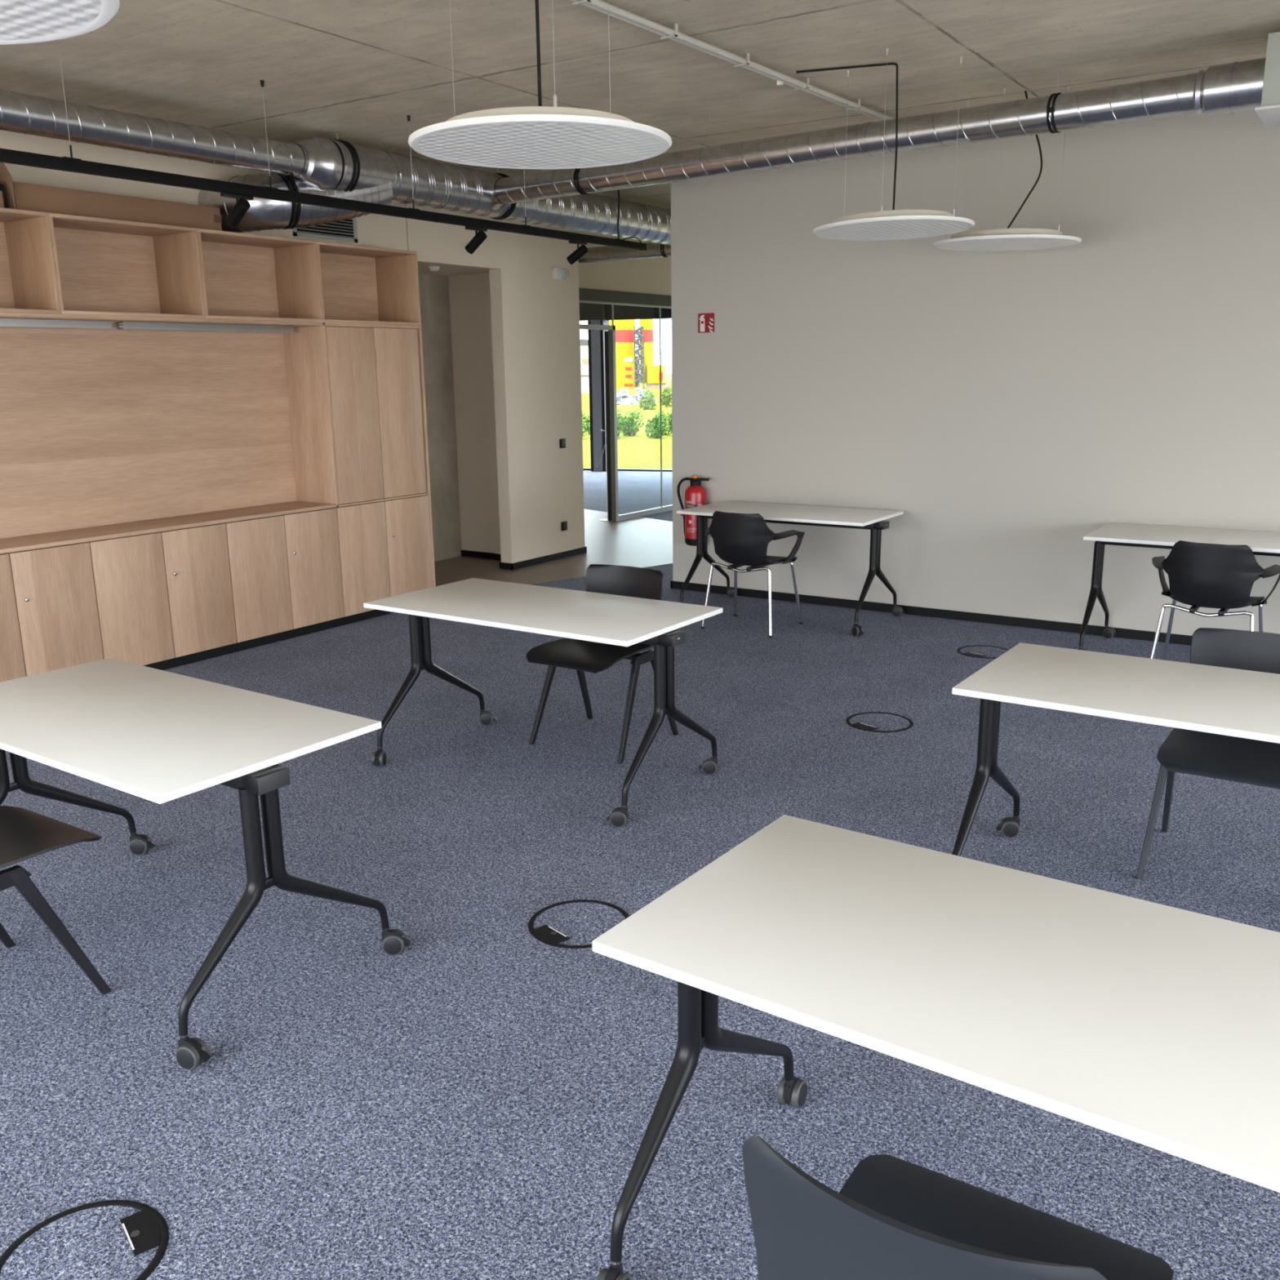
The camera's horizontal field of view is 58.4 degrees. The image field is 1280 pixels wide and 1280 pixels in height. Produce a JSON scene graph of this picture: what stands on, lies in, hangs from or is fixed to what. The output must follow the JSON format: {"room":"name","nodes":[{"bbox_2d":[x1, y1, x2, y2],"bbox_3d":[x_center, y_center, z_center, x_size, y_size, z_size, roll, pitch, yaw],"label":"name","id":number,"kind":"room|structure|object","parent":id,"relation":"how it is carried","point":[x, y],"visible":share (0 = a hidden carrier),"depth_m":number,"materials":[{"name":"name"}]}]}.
{"room":"classroom","nodes":[
{"label":"classroom","id":0,"kind":"room"},
{"bbox_2d":[0,129,585,563],"bbox_3d":[-3.677,-1.275,6.123,0.125,3.190,11.190,8,16,33],"label":"wall","id":1,"kind":"structure","parent":0,"point":[535,315],"depth_m":9.91,"materials":[{"name":"beige paint"}]},
{"bbox_2d":[292,217,357,242],"bbox_3d":[-2.184,-2.905,7.958,0.011,0.235,0.580,8,16,33],"label":"air vent","id":2,"kind":"object","parent":1,"relation":"in","point":[345,230],"visible":0.46,"depth_m":8.03,"materials":[{"name":"grey metal"}]},
{"bbox_2d":[283,322,426,506],"bbox_3d":[-2.001,-1.608,8.141,0.417,1.214,0.895,8,16,33],"label":"upper cabinet","id":3,"kind":"object","parent":1,"relation":"attached to","point":[354,394],"visible":0.84,"depth_m":7.89,"materials":[{"name":"brown wood"}]},
{"bbox_2d":[316,240,421,325],"bbox_3d":[-2.006,-2.448,7.950,0.416,0.507,0.914,8,16,33],"label":"shelf box","id":4,"kind":"object","parent":3,"relation":"on","point":[359,284],"visible":0.71,"depth_m":8.22,"materials":[{"name":"brown wood"}]},
{"bbox_2d":[499,546,586,569],"bbox_3d":[-0.879,-0.762,10.579,0.149,0.060,1.114,8,16,33],"label":"baseboard","id":5,"kind":"structure","parent":1,"relation":"attached to","point":[546,558],"depth_m":10.43,"materials":[{"name":"black plastic"}]},
{"bbox_2d":[551,266,568,279],"bbox_3d":[-0.697,-3.238,10.130,0.080,0.100,0.171,8,16,33],"label":"fire alarm","id":6,"kind":"object","parent":1,"relation":"attached to","point":[558,273],"visible":1,"depth_m":10.10,"materials":[{"name":"white plastic"}]},
{"bbox_2d":[559,438,565,448],"bbox_3d":[-0.707,-1.799,10.491,0.012,0.084,0.084,8,16,33],"label":"light switch","id":7,"kind":"object","parent":1,"relation":"attached to","point":[562,442],"visible":1,"depth_m":10.48,"materials":[{"name":"black plastic"}]},
{"bbox_2d":[560,520,567,531],"bbox_3d":[-0.703,-1.059,10.658,0.013,0.084,0.084,8,16,33],"label":"wall socket","id":8,"kind":"object","parent":1,"relation":"attached to","point":[563,524],"visible":1,"depth_m":10.65,"materials":[{"name":"black plastic"}]},
{"bbox_2d":[417,273,462,561],"bbox_3d":[-2.288,-2.172,9.817,0.150,3.190,1.866,8,16,33],"label":"wall","id":9,"kind":"structure","parent":0,"point":[434,298],"depth_m":10.44,"materials":[{"name":"grey concrete"}]},
{"bbox_2d":[417,262,488,275],"bbox_3d":[-1.878,-3.077,9.377,0.795,0.055,1.766,8,16,33],"label":"ceiling","id":10,"kind":"structure","parent":0,"point":[444,270],"depth_m":9.78,"materials":[{"name":"beige paint"}]},
{"bbox_2d":[427,266,439,271],"bbox_3d":[-1.680,-3.024,9.338,0.100,0.036,0.100,8,16,33],"label":"smoke detector","id":11,"kind":"object","parent":10,"relation":"attached to","point":[430,268],"visible":1,"depth_m":9.31,"materials":[{"name":"white plastic"}]},
{"bbox_2d":[448,272,500,554],"bbox_3d":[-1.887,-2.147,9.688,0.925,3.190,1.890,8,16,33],"label":"door","id":12,"kind":"structure","parent":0,"point":[469,295],"depth_m":10.46,"materials":[{"name":"beige paint"}]},
{"bbox_2d":[461,550,501,560],"bbox_3d":[-1.370,-0.777,10.669,0.795,0.060,0.032,8,16,33],"label":"baseboard","id":13,"kind":"structure","parent":12,"relation":"attached to","point":[464,553],"depth_m":10.75,"materials":[{"name":"black plastic"}]},
{"bbox_2d":[577,231,671,295],"bbox_3d":[-2.037,-3.570,15.675,15.100,3.190,12.600,8,16,33],"label":"wall","id":14,"kind":"structure","parent":0,"point":[646,275],"depth_m":12.86,"materials":[{"name":"beige paint"}]},
{"bbox_2d":[582,302,604,319],"bbox_3d":[-0.762,-5.640,18.904,0.350,0.690,0.100,4,14,17],"label":"trim","id":15,"kind":"structure","parent":14,"relation":"attached to","point":[590,311],"depth_m":18.91,"materials":[{"name":"black metal"}]},
{"bbox_2d":[587,318,610,471],"bbox_3d":[-0.677,-4.133,19.457,0.160,2.500,0.340,4,14,17],"label":"trim","id":16,"kind":"structure","parent":14,"relation":"attached to","point":[595,334],"depth_m":19.30,"materials":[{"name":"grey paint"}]},
{"bbox_2d":[579,324,618,521],"bbox_3d":[-0.483,-2.414,12.921,0.398,2.180,1.947,3,14,16],"label":"door","id":17,"kind":"structure","parent":14,"relation":"in","point":[610,344],"depth_m":12.94,"materials":[{"name":"grey metal"}]},
{"bbox_2d":[577,242,671,262],"bbox_3d":[-0.185,-3.890,11.502,1.415,0.158,0.158,8,16,33],"label":"duct","id":18,"kind":"object","parent":14,"relation":"attached to","point":[605,253],"visible":0.62,"depth_m":11.43,"materials":[{"name":"metal"}]},
{"bbox_2d":[578,288,671,306],"bbox_3d":[0.524,-4.120,13.998,0.170,0.125,5.480,8,16,33],"label":"trim","id":19,"kind":"structure","parent":14,"relation":"attached to","point":[584,294],"depth_m":12.80,"materials":[{"name":"grey metal"}]},
{"bbox_2d":[579,302,672,471],"bbox_3d":[0.741,-4.397,19.005,14.700,3.190,0.150,4,14,17],"label":"window","id":20,"kind":"structure","parent":14,"relation":"in","point":[620,312],"depth_m":18.99,"materials":[{"name":"black metal"}]},
{"bbox_2d":[579,300,672,520],"bbox_3d":[0.599,-2.874,14.267,0.050,2.425,5.460,8,16,33],"label":"door frame","id":21,"kind":"structure","parent":14,"relation":"in","point":[668,508],"depth_m":13.60,"materials":[{"name":"grey metal"}]},
{"bbox_2d":[0,470,1279,1279],"bbox_3d":[-1.074,-0.603,10.474,22.800,0.203,21.242,8,16,33],"label":"floor","id":22,"kind":"structure","parent":0,"point":[477,1100],"depth_m":3.45,"materials":[{"name":"carpet"}]},
{"bbox_2d":[0,542,103,682],"bbox_3d":[-3.458,-0.078,6.195,0.436,0.822,0.895,8,16,33],"label":"base cabinet","id":23,"kind":"object","parent":22,"relation":"on","point":[49,618],"visible":0.75,"depth_m":6.20,"materials":[{"name":"brown wood"}]},
{"bbox_2d":[0,501,336,554],"bbox_3d":[-2.978,-0.670,6.827,0.418,0.022,2.685,8,16,33],"label":"countertop","id":24,"kind":"structure","parent":23,"relation":"on","point":[17,544],"depth_m":6.81,"materials":[{"name":"brown wood"}]},
{"bbox_2d":[0,323,297,538],"bbox_3d":[-3.153,-1.275,6.797,0.018,1.170,2.685,8,16,33],"label":"panel","id":25,"kind":"object","parent":24,"relation":"on","point":[99,427],"visible":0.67,"depth_m":6.94,"materials":[{"name":"brown wood"}]},
{"bbox_2d":[0,311,323,326],"bbox_3d":[-2.994,-1.831,6.552,0.416,0.021,2.685,8,16,33],"label":"panel","id":26,"kind":"object","parent":25,"relation":"attached to","point":[117,319],"visible":0.8,"depth_m":6.54,"materials":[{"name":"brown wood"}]},
{"bbox_2d":[0,207,61,314],"bbox_3d":[-3.490,-1.909,5.765,0.416,0.507,0.894,8,16,33],"label":"shelf box","id":27,"kind":"object","parent":26,"relation":"on","point":[28,273],"visible":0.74,"depth_m":6.10,"materials":[{"name":"brown wood"}]},
{"bbox_2d":[0,162,15,208],"bbox_3d":[-3.405,-2.315,5.848,0.320,0.242,0.240,8,16,33],"label":"carton","id":28,"kind":"object","parent":27,"relation":"on","point":[6,192],"visible":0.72,"depth_m":5.86,"materials":[{"name":"brown cardboard"}]},
{"bbox_2d":[12,182,222,231],"bbox_3d":[-2.991,-2.429,6.502,0.262,0.150,1.261,8,16,33],"label":"cardboard box","id":29,"kind":"object","parent":27,"relation":"on","point":[28,197],"visible":0.6,"depth_m":6.37,"materials":[{"name":"brown cardboard"}]},
{"bbox_2d":[0,318,115,328],"bbox_3d":[-3.376,-1.678,6.060,0.050,0.039,1.280,8,16,33],"label":"rail","id":30,"kind":"object","parent":26,"relation":"attached to","point":[3,322],"visible":1,"depth_m":6.30,"materials":[{"name":"grey metal"}]},
{"bbox_2d":[48,213,205,318],"bbox_3d":[-2.997,-2.088,6.491,0.416,0.507,0.894,8,16,33],"label":"shelf box","id":31,"kind":"object","parent":26,"relation":"on","point":[108,267],"visible":0.66,"depth_m":6.71,"materials":[{"name":"brown wood"}]},
{"bbox_2d":[117,321,297,333],"bbox_3d":[-2.650,-1.942,7.130,0.050,0.039,1.270,8,16,33],"label":"rail","id":32,"kind":"object","parent":26,"relation":"attached to","point":[122,325],"visible":1,"depth_m":7.07,"materials":[{"name":"grey metal"}]},
{"bbox_2d":[197,228,323,322],"bbox_3d":[-2.504,-2.267,7.216,0.416,0.507,0.894,8,16,33],"label":"shelf box","id":33,"kind":"object","parent":26,"relation":"on","point":[245,276],"visible":0.7,"depth_m":7.46,"materials":[{"name":"brown wood"}]},
{"bbox_2d":[0,805,111,994],"bbox_3d":[-1.861,0.632,3.172,0.527,0.803,0.572,8,16,33],"label":"chair","id":34,"kind":"object","parent":22,"relation":"on","point":[25,834],"visible":1,"depth_m":3.20,"materials":[{"name":"black plastic"}]},
{"bbox_2d":[0,1200,168,1279],"bbox_3d":[-1.123,1.240,2.302,0.330,0.005,0.330,-10,16,-35],"label":"floor outlet","id":35,"kind":"object","parent":22,"relation":"on","point":[109,1239],"visible":1,"depth_m":2.33,"materials":[{"name":"black carpet"}]},
{"bbox_2d":[88,523,236,670],"bbox_3d":[-2.965,-0.257,6.921,0.436,0.822,0.895,8,16,33],"label":"base cabinet","id":36,"kind":"object","parent":22,"relation":"on","point":[164,599],"visible":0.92,"depth_m":6.80,"materials":[{"name":"brown wood"}]},
{"bbox_2d":[0,657,410,1070],"bbox_3d":[-1.497,0.579,3.509,1.440,0.740,0.771,9,16,34],"label":"folding table","id":37,"kind":"object","parent":22,"relation":"on","point":[159,736],"visible":1,"depth_m":3.23,"materials":[{"name":"white laminate"}]},
{"bbox_2d":[224,507,344,651],"bbox_3d":[-2.473,-0.436,7.647,0.436,0.822,0.895,8,16,33],"label":"base cabinet","id":38,"kind":"object","parent":22,"relation":"on","point":[286,571],"visible":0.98,"depth_m":7.51,"materials":[{"name":"brown wood"}]},
{"bbox_2d":[336,494,433,625],"bbox_3d":[-1.980,-0.615,8.372,0.436,0.822,0.895,8,16,33],"label":"base cabinet","id":39,"kind":"object","parent":22,"relation":"on","point":[384,546],"visible":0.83,"depth_m":8.21,"materials":[{"name":"brown wood"}]},
{"bbox_2d":[417,325,435,586],"bbox_3d":[-1.743,-1.299,8.607,0.419,2.038,0.019,8,16,33],"label":"end panel","id":40,"kind":"object","parent":22,"relation":"on","point":[419,331],"visible":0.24,"depth_m":8.44,"materials":[{"name":"brown wood"}]},
{"bbox_2d":[363,577,722,827],"bbox_3d":[-0.414,0.215,4.979,1.440,0.740,0.806,8,16,33],"label":"folding table","id":41,"kind":"object","parent":22,"relation":"on","point":[597,617],"visible":0.99,"depth_m":4.82,"materials":[{"name":"white laminate"}]},
{"bbox_2d":[528,899,629,948],"bbox_3d":[-0.192,0.904,3.664,0.330,0.005,0.330,-12,18,-40],"label":"floor outlet","id":42,"kind":"object","parent":22,"relation":"on","point":[569,924],"visible":0.88,"depth_m":3.67,"materials":[{"name":"black carpet"}]},
{"bbox_2d":[526,564,678,764],"bbox_3d":[-0.194,0.092,5.353,0.527,0.803,0.572,8,16,33],"label":"chair","id":43,"kind":"object","parent":22,"relation":"on","point":[580,655],"visible":0.77,"depth_m":5.38,"materials":[{"name":"black plastic"}]},
{"bbox_2d":[597,443,613,521],"bbox_3d":[-0.370,-1.851,13.191,0.220,0.950,0.220,-3,14,-7],"label":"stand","id":44,"kind":"object","parent":22,"relation":"on","point":[605,519],"visible":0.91,"depth_m":13.20,"materials":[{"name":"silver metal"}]},
{"bbox_2d":[701,511,804,637],"bbox_3d":[0.760,-0.484,7.722,0.667,0.803,0.509,8,16,33],"label":"armchair","id":45,"kind":"object","parent":22,"relation":"on","point":[740,540],"visible":1,"depth_m":7.49,"materials":[{"name":"black plastic"}]},
{"bbox_2d":[676,500,904,635],"bbox_3d":[1.057,-0.537,8.062,1.451,0.740,0.788,8,16,33],"label":"folding table","id":46,"kind":"object","parent":22,"relation":"on","point":[872,520],"visible":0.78,"depth_m":7.88,"materials":[{"name":"white laminate"}]},
{"bbox_2d":[845,711,913,732],"bbox_3d":[1.188,0.405,5.686,0.330,0.005,0.330,-12,18,-40],"label":"box","id":47,"kind":"object","parent":22,"relation":"on","point":[875,722],"visible":1,"depth_m":5.68,"materials":[{"name":"black carpet"}]},
{"bbox_2d":[591,814,1279,1279],"bbox_3d":[0.712,0.913,1.991,1.441,0.740,0.833,9,16,34],"label":"folding table","id":48,"kind":"object","parent":22,"relation":"on","point":[1152,1024],"visible":1,"depth_m":1.93,"materials":[{"name":"white laminate"}]},
{"bbox_2d":[742,1136,1173,1279],"bbox_3d":[0.443,0.980,1.589,0.527,0.803,0.572,8,16,33],"label":"chair","id":49,"kind":"object","parent":22,"relation":"on","point":[893,1218],"visible":1,"depth_m":1.43,"materials":[{"name":"black plastic"}]},
{"bbox_2d":[956,644,1008,658],"bbox_3d":[2.118,0.071,7.042,0.330,0.005,0.330,-12,18,-40],"label":"box","id":50,"kind":"object","parent":22,"relation":"on","point":[975,651],"visible":0.86,"depth_m":7.05,"materials":[{"name":"black carpet"}]},
{"bbox_2d":[951,642,1279,856],"bbox_3d":[1.763,0.524,3.567,1.482,0.740,0.777,8,16,33],"label":"folding table","id":51,"kind":"object","parent":22,"relation":"on","point":[1215,700],"visible":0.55,"depth_m":3.60,"materials":[{"name":"white laminate"}]},
{"bbox_2d":[1078,522,1279,650],"bbox_3d":[3.379,-0.229,6.646,1.440,0.740,0.760,8,16,33],"label":"folding table","id":52,"kind":"object","parent":22,"relation":"on","point":[1159,536],"visible":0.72,"depth_m":6.73,"materials":[{"name":"white laminate"}]},
{"bbox_2d":[1136,627,1279,879],"bbox_3d":[2.034,0.416,3.871,0.527,0.803,0.572,8,16,33],"label":"chair","id":53,"kind":"object","parent":22,"relation":"on","point":[1222,757],"visible":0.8,"depth_m":3.94,"materials":[{"name":"black plastic"}]},
{"bbox_2d":[1150,540,1279,660],"bbox_3d":[3.111,-0.160,6.236,0.667,0.803,0.509,8,16,33],"label":"armchair","id":54,"kind":"object","parent":22,"relation":"on","point":[1223,577],"visible":0.87,"depth_m":6.01,"materials":[{"name":"black plastic"}]},
{"bbox_2d":[0,0,1279,209],"bbox_3d":[-1.089,-3.933,9.723,22.800,0.250,21.338,8,16,33],"label":"ceiling","id":55,"kind":"structure","parent":0,"point":[355,70],"depth_m":5.58,"materials":[{"name":"concrete"}]},
{"bbox_2d":[0,0,119,44],"bbox_3d":[-1.355,-1.531,1.905,0.814,0.796,0.814,8,16,33],"label":"pendant lamp","id":56,"kind":"object","parent":55,"relation":"hanging from","point":[21,21],"visible":1,"depth_m":2.21,"materials":[{"name":"white plastic"}]},
{"bbox_2d":[0,89,342,190],"bbox_3d":[-3.181,-2.550,5.448,0.318,0.316,4.354,8,16,33],"label":"duct","id":57,"kind":"object","parent":55,"relation":"hanging from","point":[316,162],"visible":0.99,"depth_m":6.24,"materials":[{"name":"metal"}]},
{"bbox_2d":[0,40,646,250],"bbox_3d":[-1.755,-2.677,6.267,0.036,0.576,6.500,8,16,33],"label":"ceiling track","id":58,"kind":"object","parent":55,"relation":"hanging from","point":[71,164],"visible":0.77,"depth_m":6.04,"materials":[{"name":"black metal"}]},
{"bbox_2d":[220,191,253,228],"bbox_3d":[-2.064,-2.204,5.891,0.149,0.160,0.149,-3,14,-11],"label":"track spotlight","id":59,"kind":"object","parent":58,"relation":"hanging from","point":[242,206],"visible":1,"depth_m":5.87,"materials":[{"name":"black metal"}]},
{"bbox_2d":[465,226,487,253],"bbox_3d":[-1.051,-2.572,7.383,0.149,0.160,0.149,-3,14,-11],"label":"track spotlight","id":60,"kind":"object","parent":58,"relation":"attached to","point":[480,236],"visible":1,"depth_m":7.36,"materials":[{"name":"black metal"}]},
{"bbox_2d":[566,240,587,264],"bbox_3d":[-0.447,-2.794,8.276,0.155,0.156,0.146,-4,14,-15],"label":"track spotlight","id":61,"kind":"object","parent":58,"relation":"hanging from","point":[582,250],"visible":1,"depth_m":8.25,"materials":[{"name":"black metal"}]},
{"bbox_2d":[328,133,671,245],"bbox_3d":[-0.132,-3.695,10.009,0.328,0.368,6.841,8,16,32],"label":"duct","id":62,"kind":"object","parent":55,"relation":"hanging from","point":[436,184],"visible":0.48,"depth_m":8.22,"materials":[{"name":"metal"}]},
{"bbox_2d":[197,173,392,232],"bbox_3d":[-2.169,-2.844,7.290,1.204,0.504,0.517,-8,15,-26],"label":"duct","id":63,"kind":"object","parent":62,"relation":"attached to","point":[263,214],"visible":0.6,"depth_m":7.10,"materials":[{"name":"metal"}]},
{"bbox_2d":[408,0,671,168],"bbox_3d":[-0.312,-1.919,3.479,0.814,0.796,0.814,8,16,33],"label":"pendant lamp","id":64,"kind":"object","parent":55,"relation":"hanging from","point":[540,136],"visible":1,"depth_m":3.46,"materials":[{"name":"white plastic"}]},
{"bbox_2d":[418,122,662,168],"bbox_3d":[-0.307,-1.534,3.570,0.752,0.001,0.752,8,16,33],"label":"diffuser","id":65,"kind":"object","parent":64,"relation":"attached to","point":[522,144],"depth_m":3.53,"materials":[{"name":"white plastic"}]},
{"bbox_2d":[570,0,894,120],"bbox_3d":[-0.244,-2.551,4.545,0.081,0.059,6.126,9,16,35],"label":"cable conduit","id":66,"kind":"object","parent":55,"relation":"attached to","point":[600,6],"visible":0.88,"depth_m":5.39,"materials":[{"name":"grey metal"}]},
{"bbox_2d":[489,57,1266,209],"bbox_3d":[0.922,-2.987,6.886,5.126,0.324,0.239,10,17,37],"label":"duct","id":67,"kind":"object","parent":55,"relation":"hanging from","point":[1237,86],"visible":0.97,"depth_m":6.29,"materials":[{"name":"metal"}]},
{"bbox_2d":[1254,31,1279,129],"bbox_3d":[3.378,-2.526,5.041,1.115,0.318,0.540,8,16,33],"label":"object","id":68,"kind":"object","parent":67,"relation":"attached to","point":[1268,112],"visible":1,"depth_m":5.12,"materials":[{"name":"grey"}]},
{"bbox_2d":[795,48,974,240],"bbox_3d":[1.296,-2.490,5.814,0.814,0.805,0.814,-10,16,-35],"label":"pendant lamp","id":69,"kind":"object","parent":55,"relation":"hanging from","point":[891,224],"visible":1,"depth_m":5.76,"materials":[{"name":"white plastic"}]},
{"bbox_2d":[818,219,968,239],"bbox_3d":[1.301,-2.110,5.904,0.752,0.017,0.752,8,16,33],"label":"diffuser","id":70,"kind":"object","parent":69,"relation":"attached to","point":[873,229],"depth_m":5.86,"materials":[{"name":"white plastic"}]},
{"bbox_2d":[932,86,1081,251],"bbox_3d":[2.090,-2.654,6.476,0.814,0.814,0.814,8,16,33],"label":"pendant lamp","id":71,"kind":"object","parent":55,"relation":"hanging from","point":[996,239],"visible":0.96,"depth_m":6.40,"materials":[{"name":"white plastic"}]},
{"bbox_2d":[937,238,1075,250],"bbox_3d":[2.094,-2.266,6.568,0.752,0.009,0.752,8,16,33],"label":"diffuser","id":72,"kind":"object","parent":71,"relation":"attached to","point":[953,244],"depth_m":6.52,"materials":[{"name":"white plastic"}]},
{"bbox_2d":[671,111,1279,635],"bbox_3d":[4.278,-1.418,6.304,9.570,3.190,0.140,8,16,33],"label":"wall","id":73,"kind":"structure","parent":0,"point":[1015,406],"depth_m":7.48,"materials":[{"name":"grey paint"}]},
{"bbox_2d":[676,474,709,546],"bbox_3d":[0.408,-1.000,8.812,0.220,0.540,0.180,-3,14,-8],"label":"fire extinguisher","id":74,"kind":"object","parent":73,"relation":"attached to","point":[695,494],"visible":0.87,"depth_m":8.75,"materials":[{"name":"red metal"}]},
{"bbox_2d":[697,312,714,333],"bbox_3d":[0.494,-2.365,8.550,0.140,0.141,0.003,8,16,33],"label":"fire extinguisher sign","id":75,"kind":"object","parent":73,"relation":"attached to","point":[705,321],"visible":1,"depth_m":8.55,"materials":[{"name":"red plastic"}]},
{"bbox_2d":[670,580,1191,645],"bbox_3d":[4.207,0.092,6.723,9.385,0.060,0.162,8,16,33],"label":"baseboard","id":76,"kind":"structure","parent":73,"relation":"attached to","point":[1182,639],"depth_m":7.95,"materials":[{"name":"black plastic"}]},
{"label":"outside","id":77,"kind":"structure","parent":0,"visible":0},
{"bbox_2d":[581,373,672,469],"bbox_3d":[-10.266,-36.398,162.058,320.000,0.300,254.000,8,16,33],"label":"meadow","id":78,"kind":"structure","parent":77,"point":[639,451],"depth_m":28.72,"materials":[{"name":"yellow plant"}]},
{"bbox_2d":[580,338,589,393],"bbox_3d":[-4.611,-20.982,87.826,1.938,3.951,5.378,-1,13,0],"label":"building","id":79,"kind":"structure","parent":78,"relation":"on","point":[584,343],"depth_m":85.47,"materials":[{"name":"beige"}]},
{"bbox_2d":[582,413,590,437],"bbox_3d":[-1.681,-5.748,30.520,0.756,0.812,0.612,8,16,33],"label":"shrub","id":80,"kind":"object","parent":78,"relation":"on","point":[584,429],"visible":0.22,"depth_m":30.44,"materials":[{"name":"green plant"}]},
{"bbox_2d":[586,416,590,435],"bbox_3d":[-1.173,-5.899,31.390,0.628,0.687,0.534,8,16,33],"label":"shrub","id":81,"kind":"object","parent":78,"relation":"on","point":[587,420],"visible":0.06,"depth_m":31.34,"materials":[{"name":"green plant"}]},
{"bbox_2d":[617,409,626,438],"bbox_3d":[-0.695,-5.732,30.471,0.550,0.786,0.784,-8,15,-27],"label":"shrub","id":82,"kind":"object","parent":78,"relation":"on","point":[623,420],"visible":0.27,"depth_m":30.29,"materials":[{"name":"green plant"}]},
{"bbox_2d":[616,388,639,404],"bbox_3d":[-1.004,-12.412,58.703,1.757,0.906,1.538,8,16,33],"label":"rubble heap","id":83,"kind":"object","parent":78,"relation":"on","point":[623,393],"visible":0.73,"depth_m":58.47,"materials":[{"name":"white stone"}]},
{"bbox_2d":[618,408,644,436],"bbox_3d":[-0.276,-5.968,31.462,0.674,0.766,0.709,8,16,33],"label":"shrub","id":84,"kind":"object","parent":78,"relation":"on","point":[630,428],"visible":0.91,"depth_m":31.41,"materials":[{"name":"green plant"}]},
{"bbox_2d":[608,319,668,388],"bbox_3d":[-0.254,-24.725,101.419,5.571,7.628,4.224,-1,13,0],"label":"building","id":85,"kind":"structure","parent":78,"relation":"on","point":[628,366],"depth_m":100.79,"materials":[{"name":"yellow"}]},
{"bbox_2d":[623,386,657,400],"bbox_3d":[0.030,-13.812,64.565,1.873,0.861,1.497,8,16,33],"label":"rubble heap","id":86,"kind":"object","parent":78,"relation":"on","point":[637,397],"visible":0.43,"depth_m":64.30,"materials":[{"name":"white stone"}]},
{"bbox_2d":[638,388,656,409],"bbox_3d":[0.356,-10.688,50.898,0.773,0.957,0.862,6,15,25],"label":"round bush","id":87,"kind":"object","parent":78,"relation":"on","point":[647,399],"visible":1,"depth_m":50.73,"materials":[{"name":"green plant"}]},
{"bbox_2d":[644,411,670,438],"bbox_3d":[0.454,-5.738,30.510,0.787,0.748,0.612,8,16,33],"label":"shrub","id":88,"kind":"object","parent":78,"relation":"on","point":[655,423],"visible":0.91,"depth_m":30.38,"materials":[{"name":"green plant"}]},
{"bbox_2d":[658,385,671,407],"bbox_3d":[1.250,-11.432,53.824,0.772,1.020,0.637,8,16,33],"label":"round bush","id":89,"kind":"object","parent":78,"relation":"on","point":[667,398],"visible":0.89,"depth_m":53.76,"materials":[{"name":"green plant"}]},
{"bbox_2d":[659,409,671,435],"bbox_3d":[0.910,-5.959,31.468,0.778,0.724,0.548,8,16,33],"label":"shrub","id":90,"kind":"object","parent":78,"relation":"on","point":[669,415],"visible":0.23,"depth_m":31.44,"materials":[{"name":"green plant"}]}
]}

